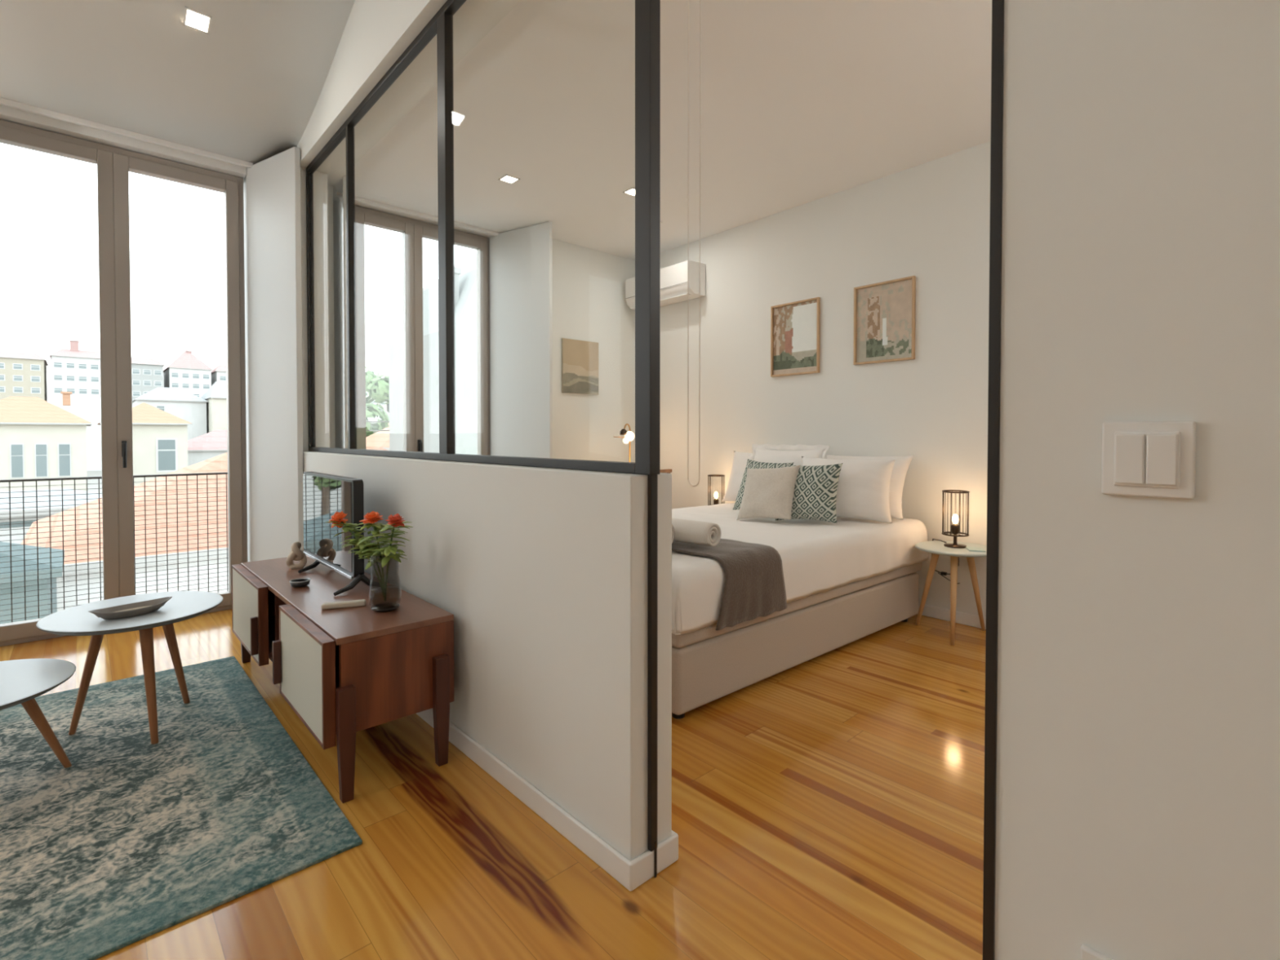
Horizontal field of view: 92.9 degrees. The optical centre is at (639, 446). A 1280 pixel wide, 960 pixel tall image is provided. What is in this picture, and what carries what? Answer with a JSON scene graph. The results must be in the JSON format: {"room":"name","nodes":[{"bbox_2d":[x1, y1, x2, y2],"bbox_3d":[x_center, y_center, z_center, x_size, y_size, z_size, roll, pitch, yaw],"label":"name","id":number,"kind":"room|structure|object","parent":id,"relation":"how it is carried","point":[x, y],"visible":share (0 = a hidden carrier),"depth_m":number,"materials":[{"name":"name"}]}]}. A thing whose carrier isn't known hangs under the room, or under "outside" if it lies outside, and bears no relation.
{"room":"studio apartment","nodes":[
{"label":"studio apartment","id":0,"kind":"room"},
{"bbox_2d":[0,104,246,178],"bbox_3d":[-2.957,-1.925,3.395,1.260,0.510,0.190,-1,1,-43],"label":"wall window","id":1,"kind":"structure","parent":0,"point":[6,113],"depth_m":3.36,"materials":[{"name":"white"}]},
{"bbox_2d":[0,119,247,646],"bbox_3d":[-2.937,-0.322,3.401,1.250,2.685,0.149,-1,1,-43],"label":"window","id":2,"kind":"structure","parent":1,"relation":"attached to","point":[114,164],"depth_m":3.41,"materials":[{"name":"wood"}]},
{"bbox_2d":[245,146,303,561],"bbox_3d":[-2.201,-0.361,3.662,0.553,2.715,0.032,1,1,31],"label":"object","id":3,"kind":"structure","parent":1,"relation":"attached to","point":[273,184],"depth_m":3.62,"materials":[{"name":"white paint"}]},
{"bbox_2d":[0,0,355,164],"bbox_3d":[-1.551,-2.306,-0.195,4.405,1.279,7.370,-1,1,-43],"label":"ceiling","id":4,"kind":"structure","parent":0,"point":[248,89],"depth_m":2.92,"materials":[{"name":"white paint"}]},
{"bbox_2d":[0,97,253,168],"bbox_3d":[-2.879,-1.715,3.284,1.360,0.030,0.025,-1,1,-43],"label":"trim","id":5,"kind":"structure","parent":4,"relation":"attached to","point":[5,102],"depth_m":3.31,"materials":[{"name":"white"}]},
{"bbox_2d":[182,5,212,34],"bbox_3d":[-1.985,-1.909,2.732,0.098,0.039,0.094,-1,1,-43],"label":"recessed light","id":6,"kind":"object","parent":4,"relation":"in","point":[193,19],"visible":1,"depth_m":2.73,"materials":[{"name":"white plastic"}]},
{"bbox_2d":[185,9,209,31],"bbox_3d":[-1.986,-1.910,2.732,0.080,0.003,0.080,-1,-19,-43],"label":"diffuser","id":7,"kind":"object","parent":6,"relation":"attached to","point":[196,20],"depth_m":2.73,"materials":[{"name":"white plastic"}]},
{"bbox_2d":[355,201,490,237],"bbox_3d":[-1.640,-1.946,4.604,1.085,0.510,0.190,-1,1,-43],"label":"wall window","id":8,"kind":"structure","parent":0,"point":[358,204],"depth_m":4.50,"materials":[{"name":"white paint"}]},
{"bbox_2d":[342,175,348,448],"bbox_3d":[-1.911,-0.345,4.000,0.032,2.670,0.453,0,1,-23],"label":"shutter panel","id":9,"kind":"object","parent":8,"relation":"attached to","point":[344,242],"visible":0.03,"depth_m":3.78,"materials":[{"name":"white paint"}]},
{"bbox_2d":[355,205,490,455],"bbox_3d":[-1.620,-0.343,4.610,1.075,2.685,0.149,-1,1,-43],"label":"window","id":10,"kind":"structure","parent":8,"relation":"attached to","point":[413,232],"depth_m":4.52,"materials":[{"name":"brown metal"}]},
{"bbox_2d":[489,222,552,457],"bbox_3d":[-0.938,-0.358,4.778,0.621,2.670,0.032,1,1,31],"label":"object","id":11,"kind":"structure","parent":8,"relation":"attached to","point":[521,260],"depth_m":4.74,"materials":[{"name":"white paint"}]},
{"bbox_2d":[0,608,986,959],"bbox_3d":[-0.351,1.121,1.068,7.500,0.120,7.220,-1,1,-43],"label":"floor","id":12,"kind":"structure","parent":0,"point":[828,806],"depth_m":1.64,"materials":[{"name":"brown wood"}]},
{"bbox_2d":[0,656,362,959],"bbox_3d":[-2.235,1.050,1.472,2.400,0.010,1.830,-1,1,-43],"label":"rug","id":13,"kind":"object","parent":12,"relation":"on","point":[120,846],"visible":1,"depth_m":1.72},
{"bbox_2d":[0,658,75,768],"bbox_3d":[-1.978,0.873,1.763,0.510,0.333,0.510,-1,1,-43],"label":"coffee table","id":14,"kind":"object","parent":13,"relation":"on","point":[21,681],"visible":1,"depth_m":1.88,"materials":[{"name":"grey wood"}]},
{"bbox_2d":[35,591,222,744],"bbox_3d":[-1.846,0.814,2.237,0.524,0.434,0.524,-1,1,-43],"label":"coffee table","id":15,"kind":"object","parent":13,"relation":"on","point":[77,620],"visible":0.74,"depth_m":2.17,"materials":[{"name":"grey wood"}]},
{"bbox_2d":[88,596,172,619],"bbox_3d":[-1.801,0.578,2.158,0.231,0.040,0.120,-1,1,-43],"label":"dish","id":16,"kind":"object","parent":15,"relation":"on","point":[130,610],"visible":1,"depth_m":2.15,"materials":[{"name":"grey ceramic"}]},
{"bbox_2d":[231,555,453,803],"bbox_3d":[-1.275,0.797,2.441,0.427,0.480,1.520,-1,1,-43],"label":"sideboard","id":17,"kind":"object","parent":12,"relation":"on","point":[344,672],"visible":0.97,"depth_m":1.98,"materials":[{"name":"brown wood"}]},
{"bbox_2d":[285,542,306,568],"bbox_3d":[-1.555,0.496,2.756,0.077,0.127,0.074,0,1,-2],"label":"ornament","id":18,"kind":"object","parent":17,"relation":"on","point":[295,554],"visible":0.98,"depth_m":2.74,"materials":[{"name":"beige ceramic"}]},
{"bbox_2d":[289,577,311,587],"bbox_3d":[-1.351,0.545,2.421,0.074,0.026,0.074,-1,1,-43],"label":"dish","id":19,"kind":"object","parent":17,"relation":"on","point":[300,582],"visible":1,"depth_m":2.40,"materials":[{"name":"grey ceramic"}]},
{"bbox_2d":[297,471,382,595],"bbox_3d":[-1.335,0.340,2.614,0.185,0.427,0.792,-1,1,-43],"label":"television","id":20,"kind":"object","parent":17,"relation":"on","point":[324,495],"visible":0.92,"depth_m":2.56,"materials":[{"name":"black plastic"}]},
{"bbox_2d":[320,599,365,609],"bbox_3d":[-1.035,0.553,2.128,0.139,0.018,0.032,0,1,-22],"label":"remote control","id":21,"kind":"object","parent":17,"relation":"on","point":[343,604],"visible":1,"depth_m":2.12,"materials":[{"name":"beige plastic"}]},
{"bbox_2d":[368,552,401,612],"bbox_3d":[-0.877,0.466,2.095,0.104,0.195,0.104,-1,1,-43],"label":"flower vase","id":22,"kind":"object","parent":17,"relation":"on","point":[387,606],"visible":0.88,"depth_m":2.08,"materials":[{"name":"clear glass"}]},
{"bbox_2d":[325,511,384,599],"bbox_3d":[-0.992,0.383,2.145,0.257,0.301,0.102,0,1,19],"label":"flower","id":23,"kind":"object","parent":22,"relation":"in","point":[337,520],"visible":0.81,"depth_m":2.15,"materials":[{"name":"orange plant"}]},
{"bbox_2d":[346,538,386,598],"bbox_3d":[-0.940,0.428,2.125,0.157,0.211,0.108,1,1,30],"label":"flower","id":24,"kind":"object","parent":22,"relation":"in","point":[375,557],"visible":0.66,"depth_m":2.10,"materials":[{"name":"green plant"}]},
{"bbox_2d":[354,511,394,595],"bbox_3d":[-0.905,0.380,2.105,0.148,0.307,0.101,0,1,-9],"label":"flower","id":25,"kind":"object","parent":22,"relation":"in","point":[373,517],"visible":0.79,"depth_m":2.09,"materials":[{"name":"orange plant"}]},
{"bbox_2d":[370,513,413,601],"bbox_3d":[-0.834,0.380,2.045,0.122,0.310,0.135,-1,1,-43],"label":"flower","id":26,"kind":"object","parent":22,"relation":"in","point":[395,521],"visible":1,"depth_m":2.03,"materials":[{"name":"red plant"}]},
{"bbox_2d":[306,0,660,878],"bbox_3d":[-0.966,-0.297,2.552,0.034,2.665,2.966,-1,1,-43],"label":"glass wall","id":27,"kind":"structure","parent":12,"relation":"on","point":[647,12],"depth_m":1.57,"materials":[{"name":"black metal"}]},
{"bbox_2d":[613,423,634,462],"bbox_3d":[-0.095,0.400,5.128,0.259,1.181,0.239,0,1,-2],"label":"floor lamp","id":28,"kind":"object","parent":12,"relation":"on","point":[628,436],"visible":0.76,"depth_m":5.05,"materials":[{"name":"gold metal"}]},
{"bbox_2d":[659,469,671,473],"bbox_3d":[-0.046,0.589,4.808,0.440,0.815,0.410,-1,1,-43],"label":"chair","id":29,"kind":"object","parent":12,"relation":"on","point":[668,471],"visible":0.12,"depth_m":4.75,"materials":[{"name":"brown wood"}]},
{"bbox_2d":[671,502,928,719],"bbox_3d":[0.428,0.727,3.426,2.058,0.587,1.472,-1,1,-41],"label":"bed","id":30,"kind":"object","parent":12,"relation":"on","point":[847,580],"visible":0.38,"depth_m":2.82,"materials":[{"name":"fabric"}]},
{"bbox_2d":[671,524,675,542],"bbox_3d":[-0.006,0.372,2.654,0.311,0.100,0.112,1,1,35],"label":"rolled towel","id":31,"kind":"object","parent":30,"relation":"on","point":[673,527],"visible":0.02,"depth_m":2.60,"materials":[{"name":"white fabric"}]},
{"bbox_2d":[671,538,786,631],"bbox_3d":[-0.029,0.560,3.014,0.472,0.269,1.493,-1,1,-43],"label":"throw blanket","id":32,"kind":"object","parent":30,"relation":"on","point":[754,587],"visible":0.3,"depth_m":2.49,"materials":[{"name":"fabric"}]},
{"bbox_2d":[671,518,720,546],"bbox_3d":[0.196,0.372,2.659,0.311,0.100,0.112,1,1,42],"label":"rolled towel","id":33,"kind":"object","parent":32,"relation":"on","point":[690,531],"visible":0.68,"depth_m":2.58,"materials":[{"name":"white fabric"}]},
{"bbox_2d":[721,450,752,501],"bbox_3d":[0.889,0.227,4.332,0.223,0.373,0.663,-1,1,-43],"label":"pillow","id":34,"kind":"object","parent":30,"relation":"on","point":[740,460],"visible":0.17,"depth_m":4.44,"materials":[{"name":"white fabric"}]},
{"bbox_2d":[732,458,793,510],"bbox_3d":[0.779,0.257,3.876,0.196,0.339,0.371,-1,1,-43],"label":"cushion","id":35,"kind":"object","parent":30,"relation":"on","point":[750,464],"visible":0.27,"depth_m":3.92,"materials":[{"name":"green fabric"}]},
{"bbox_2d":[736,464,800,519],"bbox_3d":[0.751,0.273,3.565,0.363,0.329,0.216,1,1,35],"label":"cushion","id":36,"kind":"object","parent":30,"relation":"on","point":[768,493],"visible":1,"depth_m":3.51,"materials":[{"name":"fabric"}]},
{"bbox_2d":[748,444,830,465],"bbox_3d":[0.938,0.202,4.024,0.189,0.429,0.608,-1,1,-40],"label":"pillow","id":37,"kind":"object","parent":30,"relation":"on","point":[766,453],"visible":0.34,"depth_m":4.01,"materials":[{"name":"white fabric"}]},
{"bbox_2d":[671,502,928,635],"bbox_3d":[0.428,0.550,3.423,2.058,0.234,1.472,-1,1,-41],"label":"duvet","id":38,"kind":"object","parent":30,"relation":"on","point":[818,557],"depth_m":2.96,"materials":[{"name":"white fabric"}]},
{"bbox_2d":[774,462,842,523],"bbox_3d":[0.969,0.265,3.506,0.371,0.339,0.201,1,1,34],"label":"cushion","id":39,"kind":"object","parent":30,"relation":"on","point":[815,488],"visible":0.74,"depth_m":3.43,"materials":[{"name":"green fabric"}]},
{"bbox_2d":[801,456,895,524],"bbox_3d":[1.206,0.249,3.587,0.541,0.366,0.257,1,1,30],"label":"pillow","id":40,"kind":"object","parent":30,"relation":"on","point":[863,486],"visible":0.7,"depth_m":3.46,"materials":[{"name":"white fabric"}]},
{"bbox_2d":[821,454,913,519],"bbox_3d":[1.342,0.236,3.797,0.230,0.373,0.663,-1,1,-43],"label":"pillow","id":41,"kind":"object","parent":30,"relation":"on","point":[900,467],"visible":0.2,"depth_m":3.59,"materials":[{"name":"white fabric"}]},
{"bbox_2d":[915,540,986,645],"bbox_3d":[1.706,0.786,3.313,0.404,0.477,0.414,-1,1,-43],"label":"bedside table","id":42,"kind":"object","parent":12,"relation":"on","point":[936,548],"visible":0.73,"depth_m":3.32,"materials":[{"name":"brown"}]},
{"bbox_2d":[931,538,959,583],"bbox_3d":[1.761,0.660,3.489,0.115,0.253,0.149,0,1,-5],"label":"cable","id":43,"kind":"object","parent":42,"relation":"hanging from","point":[942,573],"visible":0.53,"depth_m":3.50,"materials":[{"name":"black plastic"}]},
{"bbox_2d":[940,571,946,575],"bbox_3d":[1.750,0.734,3.507,0.020,0.018,0.030,-1,1,-43],"label":"switch","id":44,"kind":"object","parent":43,"relation":"attached to","point":[942,573],"depth_m":3.50,"materials":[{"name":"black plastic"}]},
{"bbox_2d":[941,489,969,548],"bbox_3d":[1.716,0.395,3.313,0.134,0.304,0.134,-1,1,-43],"label":"table lamp","id":45,"kind":"object","parent":42,"relation":"on","point":[954,528],"visible":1,"depth_m":3.30,"materials":[{"name":"brown metal"}]},
{"bbox_2d":[965,546,985,551],"bbox_3d":[1.772,0.545,3.218,0.076,0.006,0.110,0,1,19],"label":"booklet","id":46,"kind":"object","parent":42,"relation":"on","point":[970,548],"visible":1,"depth_m":3.21,"materials":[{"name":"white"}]},
{"bbox_3d":[0.451,0.761,4.740,0.404,0.477,0.414,-1,1,-43],"label":"bedside table","id":47,"kind":"object","parent":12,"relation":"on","visible":0},
{"bbox_2d":[707,474,724,505],"bbox_3d":[0.580,0.372,4.639,0.134,0.304,0.134,-1,1,-43],"label":"table lamp","id":48,"kind":"object","parent":47,"relation":"on","point":[715,501],"visible":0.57,"depth_m":4.62,"materials":[{"name":"brown metal"}]},
{"bbox_2d":[334,0,991,260],"bbox_3d":[0.900,-1.772,2.981,3.000,0.200,6.020,-1,1,-43],"label":"ceiling","id":49,"kind":"structure","parent":0,"point":[802,101],"depth_m":3.08,"materials":[{"name":"white paint"}]},
{"bbox_2d":[337,191,501,235],"bbox_3d":[-1.544,-1.686,4.500,1.350,0.025,0.040,-1,1,-43],"label":"trim","id":50,"kind":"structure","parent":49,"relation":"attached to","point":[357,199],"depth_m":4.39,"materials":[{"name":"white"}]},
{"bbox_2d":[497,173,519,183],"bbox_3d":[-0.825,-1.685,3.842,0.098,0.005,0.098,-1,1,-43],"label":"recessed light","id":51,"kind":"object","parent":49,"relation":"in","point":[506,178],"visible":1,"depth_m":3.84,"materials":[{"name":"white"}]},
{"bbox_2d":[501,175,517,182],"bbox_3d":[-0.825,-1.686,3.842,0.080,0.003,0.080,-1,1,-43],"label":"diffuser","id":52,"kind":"object","parent":51,"relation":"attached to","point":[508,179],"depth_m":3.84,"materials":[{"name":"white plastic"}]},
{"bbox_2d":[622,187,635,195],"bbox_3d":[-0.045,-1.688,4.043,0.098,0.005,0.098,-1,1,-43],"label":"recessed light","id":53,"kind":"object","parent":49,"relation":"in","point":[631,191],"visible":0.69,"depth_m":4.04,"materials":[{"name":"white"}]},
{"bbox_2d":[625,188,635,195],"bbox_3d":[-0.045,-1.689,4.043,0.080,0.003,0.080,-1,1,-43],"label":"diffuser","id":54,"kind":"object","parent":53,"relation":"attached to","point":[630,191],"depth_m":4.03,"materials":[{"name":"white plastic"}]},
{"bbox_2d":[296,0,1279,959],"bbox_3d":[0.253,-0.943,1.302,0.245,4.000,6.800,-1,1,-43],"label":"wall","id":55,"kind":"structure","parent":0,"point":[1138,788],"depth_m":0.79,"materials":[{"name":"white paint"}]},
{"bbox_2d":[243,175,344,561],"bbox_3d":[-2.188,-0.589,3.968,0.615,3.200,0.420,-1,1,-43],"label":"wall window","id":56,"kind":"structure","parent":55,"relation":"in","point":[335,258],"depth_m":3.92,"materials":[{"name":"white paint"}]},
{"bbox_2d":[300,166,329,451],"bbox_3d":[-2.015,-0.585,3.720,0.165,3.200,0.180,-1,1,-43],"label":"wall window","id":57,"kind":"structure","parent":55,"relation":"in","point":[322,374],"depth_m":3.67,"materials":[{"name":"white paint"}]},
{"bbox_2d":[416,708,678,891],"bbox_3d":[-0.962,1.001,2.582,0.166,0.068,2.961,-1,1,-43],"label":"baseboard","id":58,"kind":"structure","parent":55,"relation":"attached to","point":[631,874],"depth_m":1.62,"materials":[{"name":"white wood"}]},
{"bbox_2d":[687,0,700,486],"bbox_3d":[0.137,-0.754,1.545,0.003,1.717,0.043,-1,1,-43],"label":"pull cord","id":59,"kind":"object","parent":55,"relation":"hanging from","point":[688,0],"visible":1,"depth_m":1.55,"materials":[{"name":"white plastic"}]},
{"bbox_2d":[982,0,1004,959],"bbox_3d":[0.551,-0.268,0.904,0.140,2.665,0.014,-1,1,-43],"label":"trim","id":60,"kind":"structure","parent":55,"relation":"attached to","point":[997,6],"depth_m":0.86,"materials":[{"name":"black metal"}]},
{"bbox_2d":[1080,944,1113,959],"bbox_3d":[0.602,0.693,0.759,0.013,0.088,0.089,-1,1,-43],"label":"wall socket","id":61,"kind":"object","parent":55,"relation":"attached to","point":[1086,953],"visible":1,"depth_m":0.78,"materials":[{"name":"white plastic"}]},
{"bbox_2d":[1101,420,1196,499],"bbox_3d":[0.610,0.016,0.733,0.021,0.091,0.087,-1,1,-43],"label":"light switch","id":62,"kind":"object","parent":55,"relation":"attached to","point":[1146,459],"visible":1,"depth_m":0.72,"materials":[{"name":"white plastic"}]},
{"bbox_2d":[659,140,991,617],"bbox_3d":[1.759,-0.485,3.717,0.200,3.000,5.520,-1,1,-40],"label":"wall","id":63,"kind":"structure","parent":0,"point":[929,221],"depth_m":3.97,"materials":[{"name":"white paint"}]},
{"bbox_2d":[489,238,635,462],"bbox_3d":[-0.599,-0.615,5.426,1.530,3.200,0.420,-1,1,-43],"label":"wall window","id":64,"kind":"structure","parent":63,"relation":"in","point":[589,304],"depth_m":5.33,"materials":[{"name":"white paint"}]},
{"bbox_2d":[561,337,598,395],"bbox_3d":[-0.508,-0.675,5.208,0.380,0.455,0.020,-1,1,-43],"label":"landscape picture","id":65,"kind":"object","parent":64,"relation":"attached to","point":[580,358],"visible":1,"depth_m":5.19,"materials":[{"name":"paper"}]},
{"bbox_2d":[625,259,705,310],"bbox_3d":[0.201,-1.360,5.215,0.199,0.266,0.800,-1,1,-40],"label":"air conditioner","id":66,"kind":"object","parent":63,"relation":"attached to","point":[676,285],"visible":0.73,"depth_m":4.97,"materials":[{"name":"white plastic"}]},
{"bbox_2d":[770,297,820,377],"bbox_3d":[1.096,-0.763,4.317,0.024,0.515,0.400,-1,1,-40],"label":"framed print","id":67,"kind":"object","parent":63,"relation":"attached to","point":[795,326],"visible":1,"depth_m":4.32,"materials":[{"name":"beige paper"}]},
{"bbox_2d":[853,275,915,364],"bbox_3d":[1.524,-0.777,3.814,0.024,0.500,0.395,-1,1,-40],"label":"framed print","id":68,"kind":"object","parent":63,"relation":"attached to","point":[884,312],"visible":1,"depth_m":3.81,"materials":[{"name":"beige paper"}]},
{"bbox_2d":[917,603,986,629],"bbox_3d":[1.718,0.983,3.631,0.013,0.068,5.404,-1,1,-40],"label":"baseboard","id":69,"kind":"structure","parent":63,"relation":"attached to","point":[962,618],"depth_m":3.53,"materials":[{"name":"white wood"}]},
{"bbox_3d":[-2.907,1.174,3.780,7.600,0.120,0.230,-1,1,-43],"label":"balcony slab","id":70,"kind":"object","parent":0,"visible":0},
{"bbox_2d":[0,471,228,622],"bbox_3d":[-3.138,0.648,3.579,1.448,0.940,0.040,-1,1,-43],"label":"balcony railing","id":71,"kind":"object","parent":70,"relation":"on","point":[9,481],"visible":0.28,"depth_m":3.55,"materials":[{"name":"grey metal"}]},
{"label":"outside","id":72,"kind":"structure","parent":0,"visible":0},
{"bbox_2d":[388,253,477,454],"bbox_3d":[-2.918,3.257,9.936,1.340,13.300,2.500,-1,1,-43],"label":"wall","id":73,"kind":"structure","parent":72,"point":[465,271],"depth_m":8.97,"materials":[{"name":"white paint"}]},
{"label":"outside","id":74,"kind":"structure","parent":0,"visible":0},
{"bbox_2d":[87,470,102,493],"bbox_3d":[-68.709,5.025,89.741,260.000,15.211,215.000,-1,1,-43],"label":"ground","id":75,"kind":"structure","parent":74,"point":[91,486],"depth_m":100.83,"materials":[{"name":"white"}]},
{"bbox_2d":[0,351,48,401],"bbox_3d":[-112.873,-3.780,108.065,11.283,25.947,12.550,-1,1,-43],"label":"apartment block","id":76,"kind":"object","parent":75,"relation":"on","point":[21,374],"visible":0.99,"depth_m":105.55,"materials":[{"name":"beige paint"}]},
{"bbox_2d":[0,542,64,624],"bbox_3d":[-5.838,5.330,4.916,1.820,9.330,1.100,-1,1,-43],"label":"roof","id":77,"kind":"object","parent":75,"relation":"on","point":[15,547],"visible":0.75,"depth_m":4.99,"materials":[{"name":"green metal"}]},
{"bbox_2d":[0,391,92,491],"bbox_3d":[-36.974,5.560,36.715,5.940,17.760,8.550,-1,1,-43],"label":"house","id":78,"kind":"structure","parent":75,"relation":"on","point":[39,438],"depth_m":34.48,"materials":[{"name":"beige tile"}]},
{"bbox_2d":[0,488,102,544],"bbox_3d":[-11.469,5.354,11.591,2.150,9.050,2.850,-1,1,-43],"label":"building","id":79,"kind":"structure","parent":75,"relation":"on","point":[92,495],"depth_m":10.74,"materials":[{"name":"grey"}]},
{"bbox_2d":[49,340,102,471],"bbox_3d":[-105.199,-5.296,115.083,8.617,28.733,12.550,-1,1,-43],"label":"apartment block","id":80,"kind":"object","parent":75,"relation":"on","point":[75,371],"visible":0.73,"depth_m":110.85,"materials":[{"name":"white paint"}]},
{"bbox_2d":[97,402,192,485],"bbox_3d":[-33.503,5.701,41.262,4.600,17.320,6.550,-1,1,-43],"label":"house","id":81,"kind":"structure","parent":75,"relation":"on","point":[159,437],"depth_m":39.41,"materials":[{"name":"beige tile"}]},
{"bbox_2d":[131,357,164,399],"bbox_3d":[-99.091,-4.251,120.710,7.033,26.447,12.550,-1,1,-43],"label":"apartment block","id":82,"kind":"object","parent":75,"relation":"on","point":[147,374],"visible":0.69,"depth_m":116.69,"materials":[{"name":"white concrete"}]},
{"bbox_2d":[132,386,208,439],"bbox_3d":[-45.109,4.229,58.412,5.375,19.665,7.350,-1,1,-43],"label":"house","id":83,"kind":"structure","parent":75,"relation":"on","point":[180,403],"depth_m":56.58,"materials":[{"name":"grey paint"}]},
{"bbox_2d":[163,349,212,397],"bbox_3d":[-93.504,-5.507,125.817,7.200,28.780,12.550,-1,1,-43],"label":"apartment block","id":84,"kind":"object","parent":75,"relation":"on","point":[188,373],"visible":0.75,"depth_m":121.78,"materials":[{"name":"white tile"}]},
{"bbox_2d":[20,447,388,613],"bbox_3d":[-5.495,4.970,10.349,6.940,9.860,4.770,-1,1,-43],"label":"roof","id":85,"kind":"structure","parent":75,"relation":"on","point":[219,464],"depth_m":7.42,"materials":[{"name":"tile"}]},
{"bbox_2d":[187,430,226,466],"bbox_3d":[-34.401,6.409,51.311,8.000,15.552,8.350,-1,1,-43],"label":"house","id":86,"kind":"structure","parent":75,"relation":"on","point":[207,446],"depth_m":47.37,"materials":[{"name":"white tile"}]},
{"bbox_2d":[200,381,226,433],"bbox_3d":[-40.228,3.836,60.851,5.375,20.365,8.350,-1,1,-43],"label":"house","id":87,"kind":"structure","parent":75,"relation":"on","point":[216,395],"depth_m":56.72,"materials":[{"name":"white paint"}]},
{"bbox_2d":[211,364,226,385],"bbox_3d":[-87.304,-4.273,131.531,8.700,26.113,12.550,-1,1,-43],"label":"apartment block","id":88,"kind":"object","parent":75,"relation":"on","point":[219,373],"visible":0.08,"depth_m":125.16,"materials":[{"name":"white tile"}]},
{"bbox_2d":[344,391,386,448],"bbox_3d":[-68.931,-3.775,148.373,10.233,24.530,12.100,-1,1,-43],"label":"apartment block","id":89,"kind":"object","parent":75,"relation":"on","point":[384,406],"visible":0.04,"depth_m":146.39,"materials":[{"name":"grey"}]},
{"bbox_2d":[365,366,389,436],"bbox_3d":[-7.809,3.180,17.787,1.916,11.186,2.390,-1,1,-43],"label":"tree","id":90,"kind":"object","parent":75,"relation":"on","point":[378,389],"visible":0.07,"depth_m":17.53,"materials":[{"name":"green plant"}]},
{"bbox_2d":[365,426,389,450],"bbox_3d":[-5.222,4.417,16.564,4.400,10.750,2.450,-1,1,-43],"label":"house","id":91,"kind":"structure","parent":75,"relation":"on","point":[380,438],"depth_m":14.99,"materials":[{"name":"ceramic"}]},
{"bbox_2d":[365,401,389,426],"bbox_3d":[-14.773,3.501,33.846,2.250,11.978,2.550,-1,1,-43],"label":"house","id":92,"kind":"structure","parent":75,"relation":"on","point":[370,419],"depth_m":32.84,"materials":[{"name":"white"}]},
{"bbox_2d":[379,377,389,412],"bbox_3d":[-61.748,-4.390,154.956,7.400,25.530,12.100,-1,1,-43],"label":"apartment block","id":93,"kind":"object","parent":75,"relation":"on","point":[388,404],"visible":0.02,"depth_m":149.75,"materials":[{"name":"grey"}]},
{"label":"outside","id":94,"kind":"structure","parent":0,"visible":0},
{"bbox_2d":[365,421,389,431],"bbox_3d":[-3.999,-0.637,10.709,2.606,0.759,0.024,-1,1,-43],"label":"overhead wires","id":95,"kind":"object","parent":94,"point":[366,421],"visible":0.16,"depth_m":10.30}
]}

